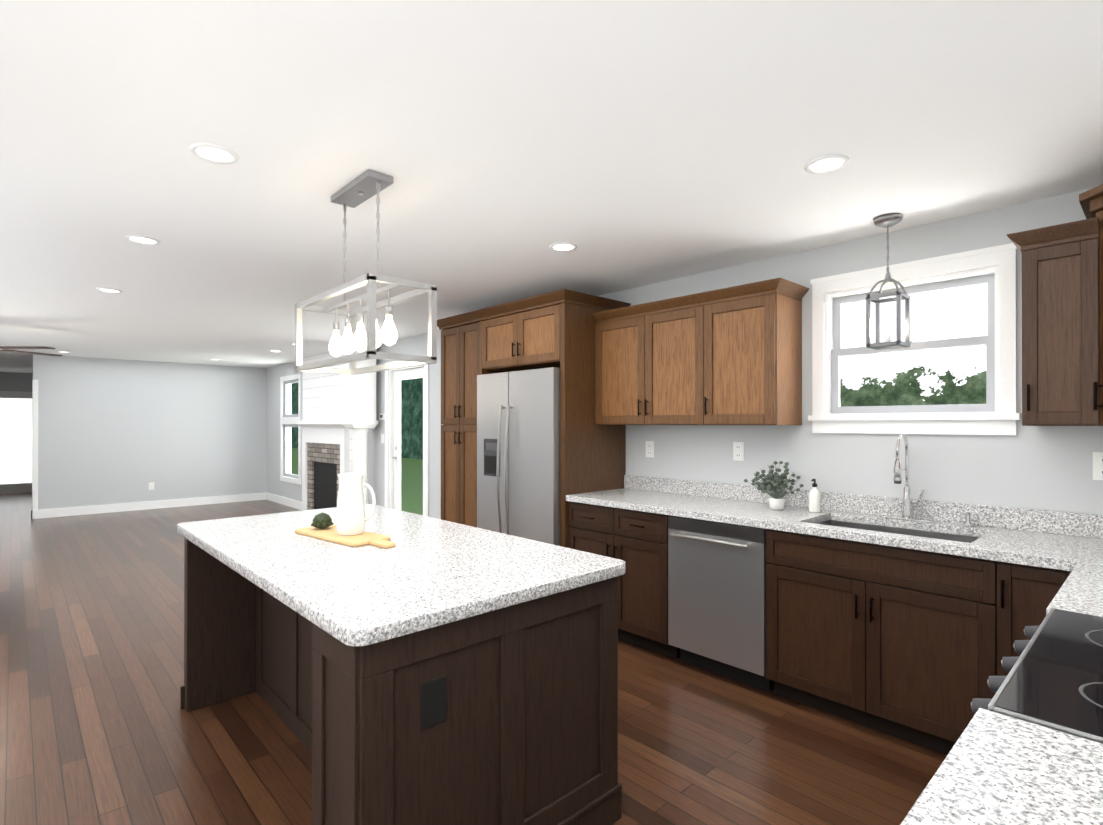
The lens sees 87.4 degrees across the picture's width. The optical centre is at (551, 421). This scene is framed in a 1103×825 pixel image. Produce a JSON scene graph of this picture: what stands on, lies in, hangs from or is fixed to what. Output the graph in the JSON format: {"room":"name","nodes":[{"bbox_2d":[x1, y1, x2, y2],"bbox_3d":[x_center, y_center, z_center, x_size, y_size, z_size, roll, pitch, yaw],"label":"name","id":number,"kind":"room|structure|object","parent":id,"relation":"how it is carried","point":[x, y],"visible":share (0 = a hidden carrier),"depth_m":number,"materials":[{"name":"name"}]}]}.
{"room":"kitchen","nodes":[
{"label":"kitchen","id":0,"kind":"room"},
{"bbox_2d":[0,372,32,391],"bbox_3d":[-10.152,0.230,12.415,4.830,2.440,0.150,0,0,-43],"label":"wall","id":1,"kind":"structure","parent":0,"point":[19,382],"depth_m":11.69,"materials":[{"name":"grey paint"}]},
{"bbox_2d":[0,391,31,493],"bbox_3d":[-10.831,0.417,11.654,1.100,2.060,0.030,0,0,-43],"label":"window","id":2,"kind":"structure","parent":1,"relation":"attached to","point":[15,441],"depth_m":11.65,"materials":[{"name":"white"}]},
{"bbox_2d":[33,354,266,509],"bbox_3d":[-6.528,0.221,9.689,3.240,2.440,0.120,0,0,-43],"label":"wall","id":3,"kind":"structure","parent":0,"point":[114,431],"depth_m":9.48,"materials":[{"name":"grey paint"}]},
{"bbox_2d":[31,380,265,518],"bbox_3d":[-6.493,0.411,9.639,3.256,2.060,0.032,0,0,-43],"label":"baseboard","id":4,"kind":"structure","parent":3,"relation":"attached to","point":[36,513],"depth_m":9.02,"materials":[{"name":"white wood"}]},
{"bbox_2d":[149,482,153,489],"bbox_3d":[-6.606,1.060,9.536,0.075,0.120,0.008,0,0,-43],"label":"electrical outlet","id":5,"kind":"object","parent":3,"relation":"attached to","point":[151,485],"visible":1,"depth_m":9.53,"materials":[{"name":"white plastic"}]},
{"bbox_2d":[0,493,946,824],"bbox_3d":[-4.530,1.480,6.373,5.130,0.100,16.650,0,0,-43],"label":"floor","id":6,"kind":"structure","parent":0,"point":[98,725],"depth_m":2.64,"materials":[{"name":"brown wood"}]},
{"bbox_2d":[294,353,351,510],"bbox_3d":[-3.427,0.218,8.361,0.507,2.437,1.850,0,0,-43],"label":"fireplace","id":7,"kind":"object","parent":6,"relation":"on","point":[326,446],"visible":0.56,"depth_m":8.48,"materials":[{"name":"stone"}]},
{"bbox_2d":[341,349,377,503],"bbox_3d":[-2.437,0.215,7.336,0.340,2.437,0.340,0,0,-43],"label":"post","id":8,"kind":"object","parent":6,"relation":"on","point":[359,405],"visible":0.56,"depth_m":7.25,"materials":[{"name":"white wood"}]},
{"bbox_2d":[180,536,621,824],"bbox_3d":[-0.778,0.980,2.472,1.027,0.876,2.012,0,0,-43],"label":"kitchen island","id":9,"kind":"object","parent":6,"relation":"on","point":[426,670],"depth_m":1.74,"materials":[{"name":"brown wood"}]},
{"bbox_2d":[177,504,625,651],"bbox_3d":[-0.792,0.522,2.465,1.030,0.040,2.050,0,0,-43],"label":"island countertop","id":10,"kind":"structure","parent":9,"relation":"on","point":[438,573],"depth_m":1.97,"materials":[{"name":"white stone"}]},
{"bbox_2d":[295,525,395,548],"bbox_3d":[-0.873,0.494,2.486,0.610,0.016,0.180,0,0,39],"label":"cutting board","id":11,"kind":"object","parent":10,"relation":"on","point":[330,534],"visible":0.9,"depth_m":2.42,"materials":[{"name":"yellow wood"}]},
{"bbox_2d":[311,512,333,528],"bbox_3d":[-1.040,0.448,2.623,0.098,0.074,0.100,0,0,-43],"label":"artichoke","id":12,"kind":"object","parent":11,"relation":"on","point":[322,520],"visible":1,"depth_m":2.60,"materials":[{"name":"green food"}]},
{"bbox_2d":[336,473,375,535],"bbox_3d":[-0.860,0.356,2.513,0.145,0.258,0.129,0,0,-43],"label":"pitcher","id":13,"kind":"object","parent":11,"relation":"on","point":[351,519],"visible":1,"depth_m":2.46,"materials":[{"name":"white ceramic"}]},
{"bbox_2d":[437,312,502,526],"bbox_3d":[-0.543,0.270,5.153,0.656,2.312,0.635,0,0,-43],"label":"tall cabinet","id":14,"kind":"object","parent":6,"relation":"on","point":[460,335],"depth_m":4.94,"materials":[{"name":"brown wood"}]},
{"bbox_2d":[477,367,559,545],"bbox_3d":[-0.071,0.524,4.530,0.761,1.800,0.906,0,0,-43],"label":"fridge","id":15,"kind":"object","parent":6,"relation":"on","point":[518,453],"visible":0.52,"depth_m":4.25,"materials":[{"name":"silver metal"}]},
{"bbox_2d":[565,500,712,658],"bbox_3d":[0.627,0.985,3.916,0.627,0.874,0.837,0,0,-43],"label":"base cabinet","id":16,"kind":"object","parent":6,"relation":"on","point":[639,539],"depth_m":3.59,"materials":[{"name":"brown wood"}]},
{"bbox_2d":[565,488,840,531],"bbox_3d":[0.870,0.527,3.643,0.646,0.040,1.570,0,0,-43],"label":"countertop","id":17,"kind":"structure","parent":16,"relation":"on","point":[750,513],"depth_m":3.40,"materials":[{"name":"white stone"}]},
{"bbox_2d":[744,461,803,509],"bbox_3d":[1.290,0.363,3.344,0.381,0.282,0.291,0,0,-43],"label":"potted plant","id":18,"kind":"object","parent":17,"relation":"on","point":[776,482],"visible":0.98,"depth_m":3.31,"materials":[{"name":"green plant"}]},
{"bbox_2d":[809,479,820,512],"bbox_3d":[1.469,0.411,3.225,0.065,0.186,0.060,0,0,-43],"label":"soap bottle","id":19,"kind":"object","parent":17,"relation":"on","point":[814,500],"visible":1,"depth_m":3.21,"materials":[{"name":"white"}]},
{"bbox_2d":[668,516,773,691],"bbox_3d":[1.077,0.986,3.350,0.646,0.868,0.596,0,0,-43],"label":"dishwasher","id":20,"kind":"object","parent":6,"relation":"on","point":[717,597],"visible":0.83,"depth_m":3.15,"materials":[{"name":"silver metal"}]},
{"bbox_2d":[973,560,1052,698],"bbox_3d":[2.038,0.980,2.400,0.627,0.874,0.320,0,0,-43],"label":"base cabinet","id":21,"kind":"object","parent":6,"relation":"on","point":[1006,597],"depth_m":2.25,"materials":[{"name":"brown wood"}]},
{"bbox_2d":[965,528,1102,571],"bbox_3d":[2.232,0.522,2.180,0.646,0.040,0.987,0,0,-43],"label":"countertop","id":22,"kind":"structure","parent":21,"relation":"on","point":[1053,550],"depth_m":2.30,"materials":[{"name":"white stone"}]},
{"bbox_2d":[818,520,979,542],"bbox_3d":[1.643,0.658,2.799,0.470,0.226,0.780,0,0,-43],"label":"sink","id":23,"kind":"object","parent":22,"relation":"in","point":[953,537],"visible":0.02,"depth_m":2.94,"materials":[{"name":"silver metal"}]},
{"bbox_2d":[881,433,972,526],"bbox_3d":[1.837,0.281,2.871,0.199,0.444,0.400,0,0,-43],"label":"faucet","id":24,"kind":"object","parent":22,"relation":"on","point":[907,513],"visible":1,"depth_m":2.95,"materials":[{"name":"silver metal"}]},
{"bbox_2d":[1045,560,1102,616],"bbox_3d":[1.827,0.520,1.571,0.777,0.040,0.647,0,0,-43],"label":"countertop","id":25,"kind":"structure","parent":21,"relation":"on","point":[1081,591],"depth_m":1.71,"materials":[{"name":"white stone"}]},
{"bbox_2d":[971,608,1102,743],"bbox_3d":[1.234,0.951,1.058,0.776,0.923,0.692,0,0,-43],"label":"range","id":26,"kind":"object","parent":6,"relation":"on","point":[1053,679],"visible":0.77,"depth_m":1.11,"materials":[{"name":"black glass"}]},
{"bbox_2d":[1037,612,1044,624],"bbox_3d":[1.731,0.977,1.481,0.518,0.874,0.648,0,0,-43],"label":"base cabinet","id":27,"kind":"object","parent":6,"relation":"on","point":[1040,619],"depth_m":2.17,"materials":[{"name":"brown wood"}]},
{"bbox_2d":[1041,568,1068,611],"bbox_3d":[1.974,0.978,1.731,0.419,0.874,0.684,0,0,-43],"label":"base cabinet","id":28,"kind":"object","parent":6,"relation":"on","point":[1054,582],"depth_m":2.14,"materials":[{"name":"brown wood"}]},
{"bbox_2d":[0,0,1102,372],"bbox_3d":[-4.530,-1.060,6.382,5.130,0.100,16.650,0,0,-43],"label":"ceiling","id":29,"kind":"structure","parent":0,"point":[620,144],"depth_m":2.12,"materials":[{"name":"white paint"}]},
{"bbox_2d":[0,346,62,355],"bbox_3d":[-5.634,-0.761,5.647,1.332,0.498,1.346,0,0,-43],"label":"ceiling fan","id":30,"kind":"object","parent":29,"relation":"hanging from","point":[3,348],"visible":1,"depth_m":5.66,"materials":[{"name":"silver metal"}]},
{"bbox_2d":[96,288,121,292],"bbox_3d":[-3.410,-1.012,4.452,0.164,0.007,0.164,0,0,-43],"label":"recessed light","id":31,"kind":"object","parent":29,"relation":"in","point":[109,290],"visible":1,"depth_m":4.46,"materials":[{"name":"white plastic"}]},
{"bbox_2d":[125,235,159,244],"bbox_3d":[-2.286,-1.016,3.231,0.164,0.007,0.164,0,0,-43],"label":"recessed light","id":32,"kind":"object","parent":29,"relation":"in","point":[140,239],"visible":1,"depth_m":3.22,"materials":[{"name":"white plastic"}]},
{"bbox_2d":[189,143,238,163],"bbox_3d":[-1.283,-1.019,2.197,0.164,0.007,0.164,0,0,-43],"label":"recessed light","id":33,"kind":"object","parent":29,"relation":"in","point":[213,153],"visible":1,"depth_m":2.19,"materials":[{"name":"white plastic"}]},
{"bbox_2d":[295,169,436,374],"bbox_3d":[-0.829,-0.628,2.509,0.285,0.786,0.775,0,0,-43],"label":"light","id":34,"kind":"object","parent":29,"relation":"hanging from","point":[363,187],"visible":1,"depth_m":2.42,"materials":[{"name":"silver metal"}]},
{"bbox_2d":[549,242,576,251],"bbox_3d":[0.068,-1.015,3.359,0.164,0.007,0.164,0,0,-43],"label":"recessed light","id":35,"kind":"object","parent":29,"relation":"in","point":[562,246],"visible":0.98,"depth_m":3.35,"materials":[{"name":"white plastic"}]},
{"bbox_2d":[804,154,849,173],"bbox_3d":[1.091,-1.019,2.290,0.164,0.007,0.164,0,0,-43],"label":"recessed light","id":36,"kind":"object","parent":29,"relation":"in","point":[834,163],"visible":1,"depth_m":2.29,"materials":[{"name":"white plastic"}]},
{"bbox_2d":[866,213,909,349],"bbox_3d":[1.682,-0.696,2.887,0.153,0.646,0.153,0,0,-43],"label":"light","id":37,"kind":"object","parent":29,"relation":"hanging from","point":[887,221],"visible":1,"depth_m":2.88,"materials":[{"name":"silver metal"}]},
{"bbox_2d":[267,187,1102,518],"bbox_3d":[-2.708,0.216,8.074,0.150,2.440,16.650,0,0,-43],"label":"wall","id":38,"kind":"structure","parent":0,"point":[1039,467],"depth_m":3.25,"materials":[{"name":"grey paint"}]},
{"bbox_2d":[266,492,301,509],"bbox_3d":[-4.580,1.377,9.959,0.016,0.130,2.046,0,0,-43],"label":"baseboard","id":39,"kind":"structure","parent":38,"relation":"attached to","point":[296,504],"depth_m":9.99,"materials":[{"name":"white wood"}]},
{"bbox_2d":[280,374,300,484],"bbox_3d":[-4.410,0.121,9.838,0.098,1.820,0.970,0,0,-43],"label":"living room window","id":40,"kind":"structure","parent":38,"relation":"in","point":[287,420],"depth_m":9.99,"materials":[{"name":"white wood"}]},
{"bbox_2d":[379,413,384,419],"bbox_3d":[-2.161,-0.067,7.361,0.021,0.080,0.100,0,0,-43],"label":"light switch","id":41,"kind":"object","parent":38,"relation":"attached to","point":[381,416],"depth_m":7.34,"materials":[{"name":"white plastic"}]},
{"bbox_2d":[385,361,428,516],"bbox_3d":[-1.692,0.344,6.970,0.168,2.175,1.040,0,0,-43],"label":"door frame","id":42,"kind":"structure","parent":38,"relation":"attached to","point":[389,438],"depth_m":7.24,"materials":[{"name":"white wood"}]},
{"bbox_2d":[392,367,423,515],"bbox_3d":[-1.708,0.397,6.955,0.093,2.061,0.822,0,0,-43],"label":"patio door","id":43,"kind":"structure","parent":38,"relation":"in","point":[415,373],"depth_m":7.19,"materials":[{"name":"white wood"}]},
{"bbox_2d":[481,292,624,375],"bbox_3d":[-0.014,-0.657,4.587,0.657,0.462,0.920,0,0,-43],"label":"upper cabinet","id":44,"kind":"object","parent":38,"relation":"attached to","point":[555,329],"depth_m":4.20,"materials":[{"name":"brown wood"}]},
{"bbox_2d":[646,441,653,457],"bbox_3d":[0.726,0.203,4.269,0.008,0.120,0.075,0,0,-43],"label":"electrical outlet","id":45,"kind":"object","parent":38,"relation":"attached to","point":[649,448],"visible":1,"depth_m":4.26,"materials":[{"name":"white plastic"}]},
{"bbox_2d":[593,292,712,427],"bbox_3d":[0.772,-0.376,3.970,0.347,0.798,0.963,0,0,-43],"label":"upper cabinet","id":46,"kind":"object","parent":38,"relation":"attached to","point":[653,363],"depth_m":3.82,"materials":[{"name":"brown wood"}]},
{"bbox_2d":[733,442,743,460],"bbox_3d":[1.214,0.192,3.746,0.008,0.120,0.075,0,0,-43],"label":"electrical outlet","id":47,"kind":"object","parent":38,"relation":"attached to","point":[738,451],"visible":1,"depth_m":3.74,"materials":[{"name":"white plastic"}]},
{"bbox_2d":[713,280,804,424],"bbox_3d":[1.194,-0.378,3.517,0.347,0.798,0.515,0,0,-43],"label":"upper cabinet","id":48,"kind":"object","parent":38,"relation":"attached to","point":[757,328],"depth_m":3.34,"materials":[{"name":"brown wood"}]},
{"bbox_2d":[625,476,1102,539],"bbox_3d":[1.681,0.455,3.232,0.019,0.100,3.277,0,0,-43],"label":"backsplash","id":49,"kind":"structure","parent":38,"relation":"attached to","point":[982,516],"depth_m":2.99,"materials":[{"name":"white stone"}]},
{"bbox_2d":[808,243,1020,434],"bbox_3d":[1.903,-0.386,3.092,0.195,0.900,0.970,0,0,-43],"label":"kitchen window","id":50,"kind":"structure","parent":38,"relation":"in","point":[996,414],"depth_m":2.98,"materials":[{"name":"white wood"}]},
{"bbox_2d":[1017,224,1068,425],"bbox_3d":[2.181,-0.381,2.457,0.347,0.798,0.238,0,0,-43],"label":"upper cabinet","id":51,"kind":"object","parent":38,"relation":"attached to","point":[1045,251],"depth_m":2.37,"materials":[{"name":"brown wood"}]},
{"bbox_2d":[1069,184,1102,425],"bbox_3d":[2.354,-0.431,2.075,0.614,0.895,0.661,0,0,-43],"label":"upper cabinet","id":52,"kind":"object","parent":38,"relation":"attached to","point":[1085,236],"depth_m":2.28,"materials":[{"name":"brown wood"}]},
{"bbox_2d":[1093,452,1102,479],"bbox_3d":[2.384,0.193,2.489,0.008,0.120,0.075,0,0,-43],"label":"electrical outlet","id":53,"kind":"object","parent":38,"relation":"attached to","point":[1097,465],"visible":1,"depth_m":2.50,"materials":[{"name":"white plastic"}]},
{"bbox_2d":[901,708,1102,824],"bbox_3d":[0.606,0.516,0.434,0.987,0.040,0.647,0,0,-43],"label":"countertop","id":54,"kind":"structure","parent":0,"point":[1000,769],"depth_m":0.80,"materials":[{"name":"white stone"}]},
{"label":"outside","id":55,"kind":"structure","parent":0,"visible":0},
{"bbox_2d":[292,284,987,459],"bbox_3d":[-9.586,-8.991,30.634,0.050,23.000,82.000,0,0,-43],"label":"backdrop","id":56,"kind":"structure","parent":55,"point":[947,376],"depth_m":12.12,"materials":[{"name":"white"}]},
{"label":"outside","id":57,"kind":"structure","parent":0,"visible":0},
{"bbox_2d":[292,448,422,514],"bbox_3d":[-13.325,1.772,27.116,10.170,0.050,82.000,0,0,-43],"label":"lawn","id":58,"kind":"structure","parent":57,"point":[411,485],"depth_m":16.27,"materials":[{"name":"green plant"}]}
]}

